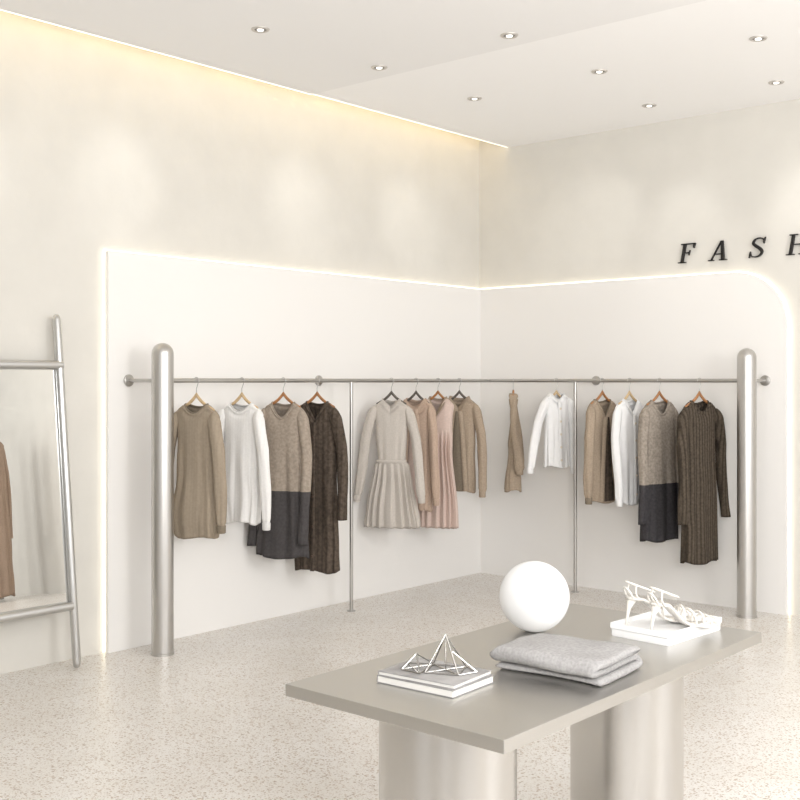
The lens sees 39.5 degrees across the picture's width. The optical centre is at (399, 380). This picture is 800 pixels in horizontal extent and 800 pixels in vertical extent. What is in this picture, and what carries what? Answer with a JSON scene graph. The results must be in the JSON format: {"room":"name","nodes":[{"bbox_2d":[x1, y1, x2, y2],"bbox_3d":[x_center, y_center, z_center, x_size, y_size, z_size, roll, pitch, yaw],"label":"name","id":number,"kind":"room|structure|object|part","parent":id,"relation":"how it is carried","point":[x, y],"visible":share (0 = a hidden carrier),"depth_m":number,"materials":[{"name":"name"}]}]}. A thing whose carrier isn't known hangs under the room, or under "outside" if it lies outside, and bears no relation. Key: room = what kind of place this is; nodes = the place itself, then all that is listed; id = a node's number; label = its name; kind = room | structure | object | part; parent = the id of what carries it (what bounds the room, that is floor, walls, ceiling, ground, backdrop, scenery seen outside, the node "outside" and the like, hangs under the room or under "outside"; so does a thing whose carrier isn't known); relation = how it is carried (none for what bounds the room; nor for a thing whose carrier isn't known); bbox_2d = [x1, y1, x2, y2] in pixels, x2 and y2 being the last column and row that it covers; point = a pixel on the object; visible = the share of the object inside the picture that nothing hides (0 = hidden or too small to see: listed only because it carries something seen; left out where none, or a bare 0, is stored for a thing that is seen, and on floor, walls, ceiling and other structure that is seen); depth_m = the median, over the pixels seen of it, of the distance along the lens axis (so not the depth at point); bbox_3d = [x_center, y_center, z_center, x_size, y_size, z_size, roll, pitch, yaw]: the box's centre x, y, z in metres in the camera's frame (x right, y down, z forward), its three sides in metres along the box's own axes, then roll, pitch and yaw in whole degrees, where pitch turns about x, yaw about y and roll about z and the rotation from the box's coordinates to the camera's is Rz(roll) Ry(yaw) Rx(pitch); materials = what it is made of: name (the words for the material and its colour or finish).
{"room":"clothing store","nodes":[
{"label":"clothing store","id":0,"kind":"room"},
{"bbox_2d":[0,10,478,673],"bbox_3d":[-2.769,-0.325,5.464,0.100,3.850,10.600,0,0,41],"label":"wall","id":1,"kind":"structure","parent":0,"point":[106,144],"depth_m":6.82,"materials":[{"name":"paint"}]},
{"bbox_2d":[103,249,478,652],"bbox_3d":[-0.540,0.410,7.951,0.014,2.375,3.698,0,0,41],"label":"led strip","id":2,"kind":"object","parent":1,"relation":"attached to","point":[104,250],"visible":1,"depth_m":6.55,"materials":[{"name":"beige plastic"}]},
{"bbox_2d":[106,251,479,652],"bbox_3d":[-0.521,0.417,7.936,0.028,2.366,3.677,0,0,41],"label":"wall panel","id":3,"kind":"object","parent":1,"relation":"attached to","point":[217,319],"depth_m":7.45,"materials":[{"name":"white paint"}]},
{"bbox_2d":[0,573,799,799],"bbox_3d":[0.643,1.650,2.453,9.200,0.100,10.700,0,0,41],"label":"floor","id":4,"kind":"structure","parent":0,"point":[214,718],"depth_m":5.28,"materials":[{"name":"stone"}]},
{"bbox_2d":[0,314,80,667],"bbox_3d":[-2.154,0.610,5.898,0.189,1.970,0.966,0,0,41],"label":"floor mirror","id":5,"kind":"object","parent":4,"relation":"on","point":[38,567],"visible":1,"depth_m":6.10,"materials":[{"name":"silver metal"}]},
{"bbox_2d":[0,369,68,612],"bbox_3d":[-2.167,0.580,5.912,0.108,1.310,0.865,0,0,41],"label":"mirror glass","id":6,"kind":"object","parent":5,"relation":"attached to","point":[34,448],"depth_m":6.09,"materials":[{"name":"silver mirror"}]},
{"bbox_2d":[124,343,769,656],"bbox_3d":[0.253,0.689,7.876,4.327,1.823,1.874,0,0,-15],"label":"clothes rack","id":7,"kind":"object","parent":4,"relation":"on","point":[162,380],"visible":1,"depth_m":7.14,"materials":[{"name":"silver metal"}]},
{"bbox_3d":[-1.391,0.689,6.520,0.136,1.823,0.136,0,0,41],"label":"post","id":8,"kind":"part","parent":7,"relation":"part of","materials":[{"name":"silver metal"}]},
{"bbox_2d":[174,403,226,538],"bbox_3d":[-1.228,0.544,6.703,0.473,0.820,0.153,0,0,27],"label":"sweater","id":9,"kind":"object","parent":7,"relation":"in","point":[200,495],"visible":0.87,"depth_m":6.64,"materials":[{"name":"beige fabric"}]},
{"bbox_2d":[186,377,214,410],"bbox_3d":[-1.227,0.077,6.709,0.266,0.202,0.020,0,0,27],"label":"clothes hanger","id":10,"kind":"object","parent":7,"relation":"hanging from","point":[196,395],"visible":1,"depth_m":6.70,"materials":[{"name":"brown wood"}]},
{"bbox_3d":[-1.227,0.123,6.709,0.266,0.111,0.020,0,0,27],"label":"arm","id":11,"kind":"part","parent":10,"relation":"part of","materials":[{"name":"brown wood"}]},
{"bbox_2d":[218,402,270,530],"bbox_3d":[-0.983,0.526,6.974,0.439,0.786,0.136,0,0,24],"label":"sweater","id":12,"kind":"object","parent":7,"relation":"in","point":[248,479],"visible":0.88,"depth_m":6.91,"materials":[{"name":"white fabric"}]},
{"bbox_2d":[231,377,258,408],"bbox_3d":[-0.992,0.075,6.982,0.246,0.199,0.020,0,0,27],"label":"clothes hanger","id":13,"kind":"object","parent":7,"relation":"hanging from","point":[242,395],"visible":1,"depth_m":6.98,"materials":[{"name":"brown wood"}]},
{"bbox_3d":[-0.992,0.121,6.982,0.246,0.108,0.020,0,0,27],"label":"arm","id":14,"kind":"part","parent":13,"relation":"part of","materials":[{"name":"brown wood"}]},
{"bbox_2d":[247,401,311,558],"bbox_3d":[-0.778,0.644,7.255,0.452,1.016,0.158,0,0,21],"label":"dress","id":15,"kind":"object","parent":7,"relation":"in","point":[287,426],"visible":0.81,"depth_m":7.19,"materials":[{"name":"beige fabric"}]},
{"bbox_2d":[273,377,300,407],"bbox_3d":[-0.760,0.076,7.250,0.250,0.199,0.020,0,0,21],"label":"clothes hanger","id":16,"kind":"object","parent":7,"relation":"hanging from","point":[283,393],"visible":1,"depth_m":7.24,"materials":[{"name":"brown wood"}]},
{"bbox_3d":[-0.760,0.121,7.250,0.250,0.108,0.020,0,0,21],"label":"arm","id":17,"kind":"part","parent":16,"relation":"part of","materials":[{"name":"brown wood"}]},
{"bbox_2d":[300,377,334,407],"bbox_3d":[-0.557,0.078,7.485,0.270,0.203,0.020,0,0,25],"label":"clothes hanger","id":18,"kind":"object","parent":7,"relation":"hanging from","point":[316,393],"visible":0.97,"depth_m":7.48,"materials":[{"name":"brown wood"}]},
{"bbox_3d":[-0.557,0.123,7.485,0.270,0.112,0.020,0,0,25],"label":"arm","id":19,"kind":"part","parent":18,"relation":"part of","materials":[{"name":"brown wood"}]},
{"bbox_2d":[294,401,347,573],"bbox_3d":[-0.546,0.708,7.474,0.465,1.148,0.160,0,0,25],"label":"dress","id":20,"kind":"object","parent":18,"relation":"hanging from","point":[327,507],"visible":0.67,"depth_m":7.41,"materials":[{"name":"brown fabric"}]},
{"bbox_3d":[-0.335,-0.003,7.743,0.027,0.027,3.230,0,0,41],"label":"rail","id":21,"kind":"part","parent":7,"relation":"part of","materials":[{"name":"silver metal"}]},
{"bbox_2d":[376,378,406,403],"bbox_3d":[-0.062,0.073,8.059,0.226,0.195,0.020,0,0,15],"label":"clothes hanger","id":22,"kind":"object","parent":7,"relation":"hanging from","point":[391,392],"visible":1,"depth_m":8.05,"materials":[{"name":"silver metal"}]},
{"bbox_2d":[354,398,424,528],"bbox_3d":[-0.066,0.591,8.060,0.537,0.932,0.189,0,0,15],"label":"dress","id":23,"kind":"object","parent":22,"relation":"hanging from","point":[391,502],"visible":1,"depth_m":8.01,"materials":[{"name":"beige fabric"}]},
{"bbox_3d":[-0.062,0.119,8.059,0.226,0.104,0.020,0,0,15],"label":"arm","id":24,"kind":"part","parent":22,"relation":"part of","materials":[{"name":"grey wood"}]},
{"bbox_2d":[407,378,429,402],"bbox_3d":[0.119,0.073,8.269,0.224,0.194,0.020,0,0,27],"label":"clothes hanger","id":25,"kind":"object","parent":7,"relation":"hanging from","point":[415,392],"visible":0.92,"depth_m":8.26,"materials":[{"name":"black wood"}]},
{"bbox_3d":[0.119,0.119,8.269,0.224,0.104,0.020,0,0,27],"label":"arm","id":26,"kind":"part","parent":25,"relation":"part of","materials":[{"name":"grey wood"}]},
{"bbox_2d":[403,398,439,511],"bbox_3d":[0.124,0.546,8.260,0.394,0.841,0.147,0,0,27],"label":"jacket","id":27,"kind":"object","parent":25,"relation":"hanging from","point":[425,412],"visible":0.47,"depth_m":8.19,"materials":[{"name":"beige fabric"}]},
{"bbox_2d":[430,378,444,399],"bbox_3d":[0.289,0.070,8.466,0.190,0.187,0.020,0,0,25],"label":"clothes hanger","id":28,"kind":"object","parent":7,"relation":"hanging from","point":[437,392],"visible":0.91,"depth_m":8.46,"materials":[{"name":"brown wood"}]},
{"bbox_3d":[0.289,0.115,8.466,0.190,0.096,0.020,0,0,25],"label":"arm","id":29,"kind":"part","parent":28,"relation":"part of","materials":[{"name":"brown wood"}]},
{"bbox_2d":[419,396,458,528],"bbox_3d":[0.287,0.614,8.464,0.330,0.997,0.148,0,0,25],"label":"dress","id":30,"kind":"object","parent":28,"relation":"hanging from","point":[445,515],"visible":0.72,"depth_m":8.40,"materials":[{"name":"fabric"}]},
{"bbox_2d":[451,378,474,402],"bbox_3d":[0.462,0.076,8.666,0.250,0.199,0.020,0,0,23],"label":"clothes hanger","id":31,"kind":"object","parent":7,"relation":"hanging from","point":[459,391],"visible":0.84,"depth_m":8.66,"materials":[{"name":"black wood"}]},
{"bbox_3d":[0.462,0.121,8.666,0.250,0.108,0.020,0,0,23],"label":"arm","id":32,"kind":"part","parent":31,"relation":"part of","materials":[{"name":"grey"}]},
{"bbox_2d":[448,396,486,497],"bbox_3d":[0.473,0.512,8.652,0.444,0.795,0.144,0,0,23],"label":"jacket","id":33,"kind":"object","parent":31,"relation":"hanging from","point":[467,415],"visible":0.52,"depth_m":8.59,"materials":[{"name":"fabric"}]},
{"bbox_2d":[553,378,560,397],"bbox_3d":[1.201,0.070,8.550,0.190,0.187,0.020,0,0,-25],"label":"clothes hanger","id":34,"kind":"object","parent":7,"relation":"hanging from","point":[556,391],"visible":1,"depth_m":8.55,"materials":[{"name":"brown wood"}]},
{"bbox_2d":[526,393,577,473],"bbox_3d":[1.149,0.403,8.520,0.464,0.625,0.140,0,0,-25],"label":"shirt","id":35,"kind":"object","parent":34,"relation":"hanging from","point":[557,414],"visible":0.98,"depth_m":8.49,"materials":[{"name":"white fabric"}]},
{"bbox_2d":[591,378,609,403],"bbox_3d":[1.506,0.075,8.286,0.244,0.198,0.020,0,0,-37],"label":"clothes hanger","id":36,"kind":"object","parent":7,"relation":"hanging from","point":[602,392],"visible":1,"depth_m":8.28,"materials":[{"name":"brown wood"}]},
{"bbox_2d":[583,399,615,504],"bbox_3d":[1.506,0.521,8.282,0.421,0.774,0.149,0,0,-37],"label":"cardigan","id":37,"kind":"object","parent":36,"relation":"hanging from","point":[598,475],"visible":0.76,"depth_m":8.20,"materials":[{"name":"fabric"}]},
{"bbox_3d":[1.506,0.121,8.286,0.244,0.107,0.020,0,0,-37],"label":"arm","id":38,"kind":"part","parent":36,"relation":"part of","materials":[{"name":"brown wood"}]},
{"bbox_3d":[1.537,-0.003,8.260,2.158,0.027,0.027,0,0,41],"label":"rail","id":39,"kind":"part","parent":7,"relation":"part of","materials":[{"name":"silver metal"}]},
{"bbox_2d":[618,378,636,404],"bbox_3d":[1.678,0.074,8.139,0.234,0.196,0.020,0,0,-37],"label":"clothes hanger","id":40,"kind":"object","parent":7,"relation":"hanging from","point":[629,392],"visible":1,"depth_m":8.13,"materials":[{"name":"beige wood"}]},
{"bbox_2d":[611,398,643,506],"bbox_3d":[1.681,0.518,8.135,0.389,0.785,0.148,0,0,-37],"label":"shirt","id":41,"kind":"object","parent":40,"relation":"hanging from","point":[625,418],"visible":0.67,"depth_m":8.05,"materials":[{"name":"white fabric"}]},
{"bbox_3d":[1.678,0.120,8.139,0.234,0.106,0.020,0,0,-37],"label":"arm","id":42,"kind":"part","parent":40,"relation":"part of","materials":[{"name":"brown wood"}]},
{"bbox_2d":[646,378,667,404],"bbox_3d":[1.860,0.076,7.981,0.254,0.200,0.020,0,0,-33],"label":"clothes hanger","id":43,"kind":"object","parent":7,"relation":"hanging from","point":[659,392],"visible":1,"depth_m":7.97,"materials":[{"name":"brown wood"}]},
{"bbox_3d":[1.860,0.122,7.981,0.254,0.109,0.020,0,0,-33],"label":"arm","id":44,"kind":"part","parent":43,"relation":"part of","materials":[{"name":"brown wood"}]},
{"bbox_2d":[637,400,678,542],"bbox_3d":[1.849,0.640,7.966,0.462,1.013,0.144,0,0,-33],"label":"dress","id":45,"kind":"object","parent":43,"relation":"hanging from","point":[657,423],"visible":0.92,"depth_m":7.90,"materials":[{"name":"beige fabric"}]},
{"bbox_2d":[685,378,707,406],"bbox_3d":[2.092,0.079,7.780,0.286,0.206,0.020,0,0,-33],"label":"clothes hanger","id":46,"kind":"object","parent":7,"relation":"hanging from","point":[699,392],"visible":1,"depth_m":7.77,"materials":[{"name":"brown wood"}]},
{"bbox_3d":[2.092,0.124,7.780,0.286,0.115,0.020,0,0,-33],"label":"arm","id":47,"kind":"part","parent":46,"relation":"part of","materials":[{"name":"brown wood"}]},
{"bbox_2d":[676,400,730,564],"bbox_3d":[2.098,0.703,7.781,0.503,1.138,0.158,0,0,-33],"label":"dress","id":48,"kind":"object","parent":46,"relation":"hanging from","point":[701,435],"visible":1,"depth_m":7.71,"materials":[{"name":"brown fabric"}]},
{"bbox_3d":[2.354,0.689,7.555,0.136,1.823,0.136,0,0,41],"label":"post","id":49,"kind":"part","parent":7,"relation":"part of","materials":[{"name":"silver metal"}]},
{"bbox_2d":[285,603,761,799],"bbox_3d":[0.451,1.225,3.445,0.751,0.750,1.496,0,0,41],"label":"display table","id":50,"kind":"object","parent":4,"relation":"on","point":[627,732],"visible":0.81,"depth_m":3.13,"materials":[{"name":"beige metal"}]},
{"bbox_2d":[377,675,493,698],"bbox_3d":[0.100,0.839,3.135,0.262,0.021,0.200,0,0,38],"label":"book","id":51,"kind":"object","parent":50,"relation":"on","point":[440,691],"visible":0.52,"depth_m":3.05,"materials":[{"name":"white paper"}]},
{"bbox_2d":[378,657,491,689],"bbox_3d":[0.099,0.822,3.139,0.256,0.012,0.194,0,0,36],"label":"book","id":52,"kind":"object","parent":51,"relation":"on","point":[453,682],"visible":0.79,"depth_m":3.10,"materials":[{"name":"white paper"}]},
{"bbox_2d":[401,634,477,675],"bbox_3d":[0.110,0.763,3.135,0.219,0.102,0.114,0,0,16],"label":"ornament","id":53,"kind":"object","parent":52,"relation":"on","point":[445,637],"visible":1,"depth_m":3.13,"materials":[{"name":"silver metal"}]},
{"bbox_3d":[0.129,0.812,3.135,0.100,0.004,0.100,0,0,16],"label":"frame","id":54,"kind":"part","parent":53,"relation":"part of","materials":[{"name":"silver metal"}]},
{"bbox_3d":[0.129,0.763,3.135,0.100,0.102,0.100,0,0,16],"label":"frame","id":55,"kind":"part","parent":53,"relation":"part of","materials":[{"name":"silver metal"}]},
{"bbox_3d":[0.132,1.242,3.070,0.380,0.716,0.380,0,0,41],"label":"leg","id":56,"kind":"part","parent":50,"relation":"part of","materials":[{"name":"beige metal"}]},
{"bbox_2d":[499,561,569,631],"bbox_3d":[0.456,0.731,3.779,0.238,0.238,0.238,0,0,41],"label":"sphere","id":57,"kind":"object","parent":50,"relation":"on","point":[534,596],"visible":1,"depth_m":3.69,"materials":[{"name":"white"}]},
{"bbox_2d":[490,633,642,685],"bbox_3d":[0.494,0.809,3.280,0.368,0.082,0.325,0,0,38],"label":"folded blanket","id":58,"kind":"object","parent":50,"relation":"on","point":[593,662],"visible":1,"depth_m":3.19,"materials":[{"name":"grey fabric"}]},
{"bbox_3d":[0.776,1.242,3.816,0.380,0.716,0.380,0,0,41],"label":"leg","id":59,"kind":"part","parent":50,"relation":"part of","materials":[{"name":"beige metal"}]},
{"bbox_2d":[610,608,721,645],"bbox_3d":[0.900,0.828,3.757,0.228,0.044,0.344,0,0,45],"label":"book","id":60,"kind":"object","parent":50,"relation":"on","point":[664,632],"visible":0.84,"depth_m":3.69,"materials":[{"name":"white paper"}]},
{"bbox_2d":[623,580,697,625],"bbox_3d":[0.883,0.746,3.761,0.274,0.154,0.085,0,0,-17],"label":"sandal","id":61,"kind":"object","parent":60,"relation":"on","point":[631,599],"visible":0.66,"depth_m":3.73,"materials":[{"name":"white leather"}]},
{"bbox_2d":[647,586,718,629],"bbox_3d":[0.934,0.746,3.681,0.274,0.154,0.083,0,0,-23],"label":"sandal","id":62,"kind":"object","parent":60,"relation":"on","point":[656,605],"visible":1,"depth_m":3.66,"materials":[{"name":"white leather"}]},
{"bbox_2d":[0,0,799,146],"bbox_3d":[0.756,-1.952,2.356,8.702,0.066,10.500,0,0,41],"label":"ceiling","id":63,"kind":"structure","parent":0,"point":[699,58],"depth_m":6.48,"materials":[{"name":"white paint"}]},
{"bbox_2d":[0,9,504,146],"bbox_3d":[-2.509,-1.927,5.239,0.009,0.017,10.398,0,0,41],"label":"led strip","id":64,"kind":"object","parent":63,"relation":"attached to","point":[0,9],"visible":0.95,"depth_m":6.87,"materials":[{"name":"beige plastic"}]},
{"bbox_2d":[251,26,269,32],"bbox_3d":[-0.761,-1.913,6.069,0.100,0.011,0.100,0,0,41],"label":"recessed light","id":65,"kind":"object","parent":63,"relation":"in","point":[258,29],"visible":1,"depth_m":6.06,"materials":[{"name":"grey metal"}]},
{"bbox_2d":[371,65,386,69],"bbox_3d":[-0.127,-1.913,6.804,0.100,0.011,0.100,0,0,41],"label":"recessed light","id":66,"kind":"object","parent":63,"relation":"in","point":[374,67],"visible":1,"depth_m":6.79,"materials":[{"name":"grey metal"}]},
{"bbox_2d":[467,96,481,100],"bbox_3d":[0.507,-1.919,7.575,0.100,0.011,0.100,0,0,41],"label":"recessed light","id":67,"kind":"object","parent":63,"relation":"in","point":[473,98],"visible":1,"depth_m":7.56,"materials":[{"name":"grey metal"}]},
{"bbox_2d":[500,32,517,38],"bbox_3d":[0.607,-1.913,6.174,0.100,0.011,0.100,0,0,41],"label":"recessed light","id":68,"kind":"object","parent":63,"relation":"in","point":[508,35],"visible":1,"depth_m":6.16,"materials":[{"name":"grey metal"}]},
{"bbox_2d":[591,69,607,73],"bbox_3d":[1.239,-1.919,6.914,0.100,0.011,0.100,0,0,41],"label":"recessed light","id":69,"kind":"object","parent":63,"relation":"in","point":[596,71],"visible":1,"depth_m":6.90,"materials":[{"name":"grey metal"}]},
{"bbox_2d":[642,103,656,107],"bbox_3d":[1.740,-1.919,7.769,0.100,0.011,0.100,0,0,41],"label":"recessed light","id":70,"kind":"object","parent":63,"relation":"in","point":[650,105],"visible":1,"depth_m":7.76,"materials":[{"name":"grey metal"}]},
{"bbox_2d":[749,35,767,41],"bbox_3d":[2.011,-1.919,6.247,0.100,0.011,0.100,0,0,41],"label":"recessed light","id":71,"kind":"object","parent":63,"relation":"in","point":[758,38],"visible":1,"depth_m":6.23,"materials":[{"name":"grey metal"}]},
{"bbox_2d":[768,80,784,84],"bbox_3d":[2.424,-1.919,7.168,0.100,0.011,0.100,0,0,41],"label":"recessed light","id":72,"kind":"object","parent":63,"relation":"in","point":[774,82],"visible":1,"depth_m":7.15,"materials":[{"name":"grey metal"}]},
{"bbox_2d":[479,99,799,615],"bbox_3d":[4.106,-0.325,6.465,9.000,3.850,0.100,0,0,41],"label":"wall","id":73,"kind":"structure","parent":0,"point":[623,203],"depth_m":8.26,"materials":[{"name":"paint"}]},
{"bbox_2d":[480,272,787,614],"bbox_3d":[1.665,0.417,8.459,2.599,2.366,0.028,0,0,41],"label":"wall panel","id":74,"kind":"object","parent":73,"relation":"attached to","point":[689,326],"depth_m":8.41,"materials":[{"name":"white paint"}]},
{"bbox_2d":[481,271,789,613],"bbox_3d":[1.677,0.410,8.480,2.630,2.375,0.014,0,0,41],"label":"led strip","id":75,"kind":"object","parent":73,"relation":"attached to","point":[762,278],"visible":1,"depth_m":7.62,"materials":[{"name":"beige plastic"}]},
{"bbox_2d":[678,243,695,263],"bbox_3d":[2.093,-0.932,8.118,0.139,0.140,0.020,0,0,41],"label":"sign letter","id":76,"kind":"object","parent":73,"relation":"attached to","point":[684,252],"visible":1,"depth_m":8.12,"materials":[{"name":"black metal"}]},
{"bbox_2d":[708,240,726,260],"bbox_3d":[2.272,-0.932,7.963,0.141,0.140,0.020,0,0,41],"label":"sign letter","id":77,"kind":"object","parent":73,"relation":"attached to","point":[721,243],"visible":1,"depth_m":7.93,"materials":[{"name":"black metal"}]},
{"bbox_2d":[748,237,765,257],"bbox_3d":[2.495,-0.932,7.771,0.123,0.140,0.020,0,0,41],"label":"sign letter","id":78,"kind":"object","parent":73,"relation":"attached to","point":[754,244],"visible":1,"depth_m":7.76,"materials":[{"name":"black metal"}]},
{"bbox_2d":[786,234,799,254],"bbox_3d":[2.714,-0.932,7.582,0.168,0.140,0.020,0,0,41],"label":"sign letter","id":79,"kind":"object","parent":73,"relation":"attached to","point":[792,244],"visible":1,"depth_m":7.60,"materials":[{"name":"black metal"}]},
{"label":"clothes hanger","id":80,"kind":"object","parent":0,"visible":0},
{"bbox_2d":[504,393,524,491],"bbox_3d":[0.906,0.487,8.809,0.166,0.780,0.217,0,0,9],"label":"sweater","id":81,"kind":"object","parent":80,"relation":"hanging from","point":[515,464],"visible":1,"depth_m":8.74,"materials":[{"name":"fabric"}]}
]}

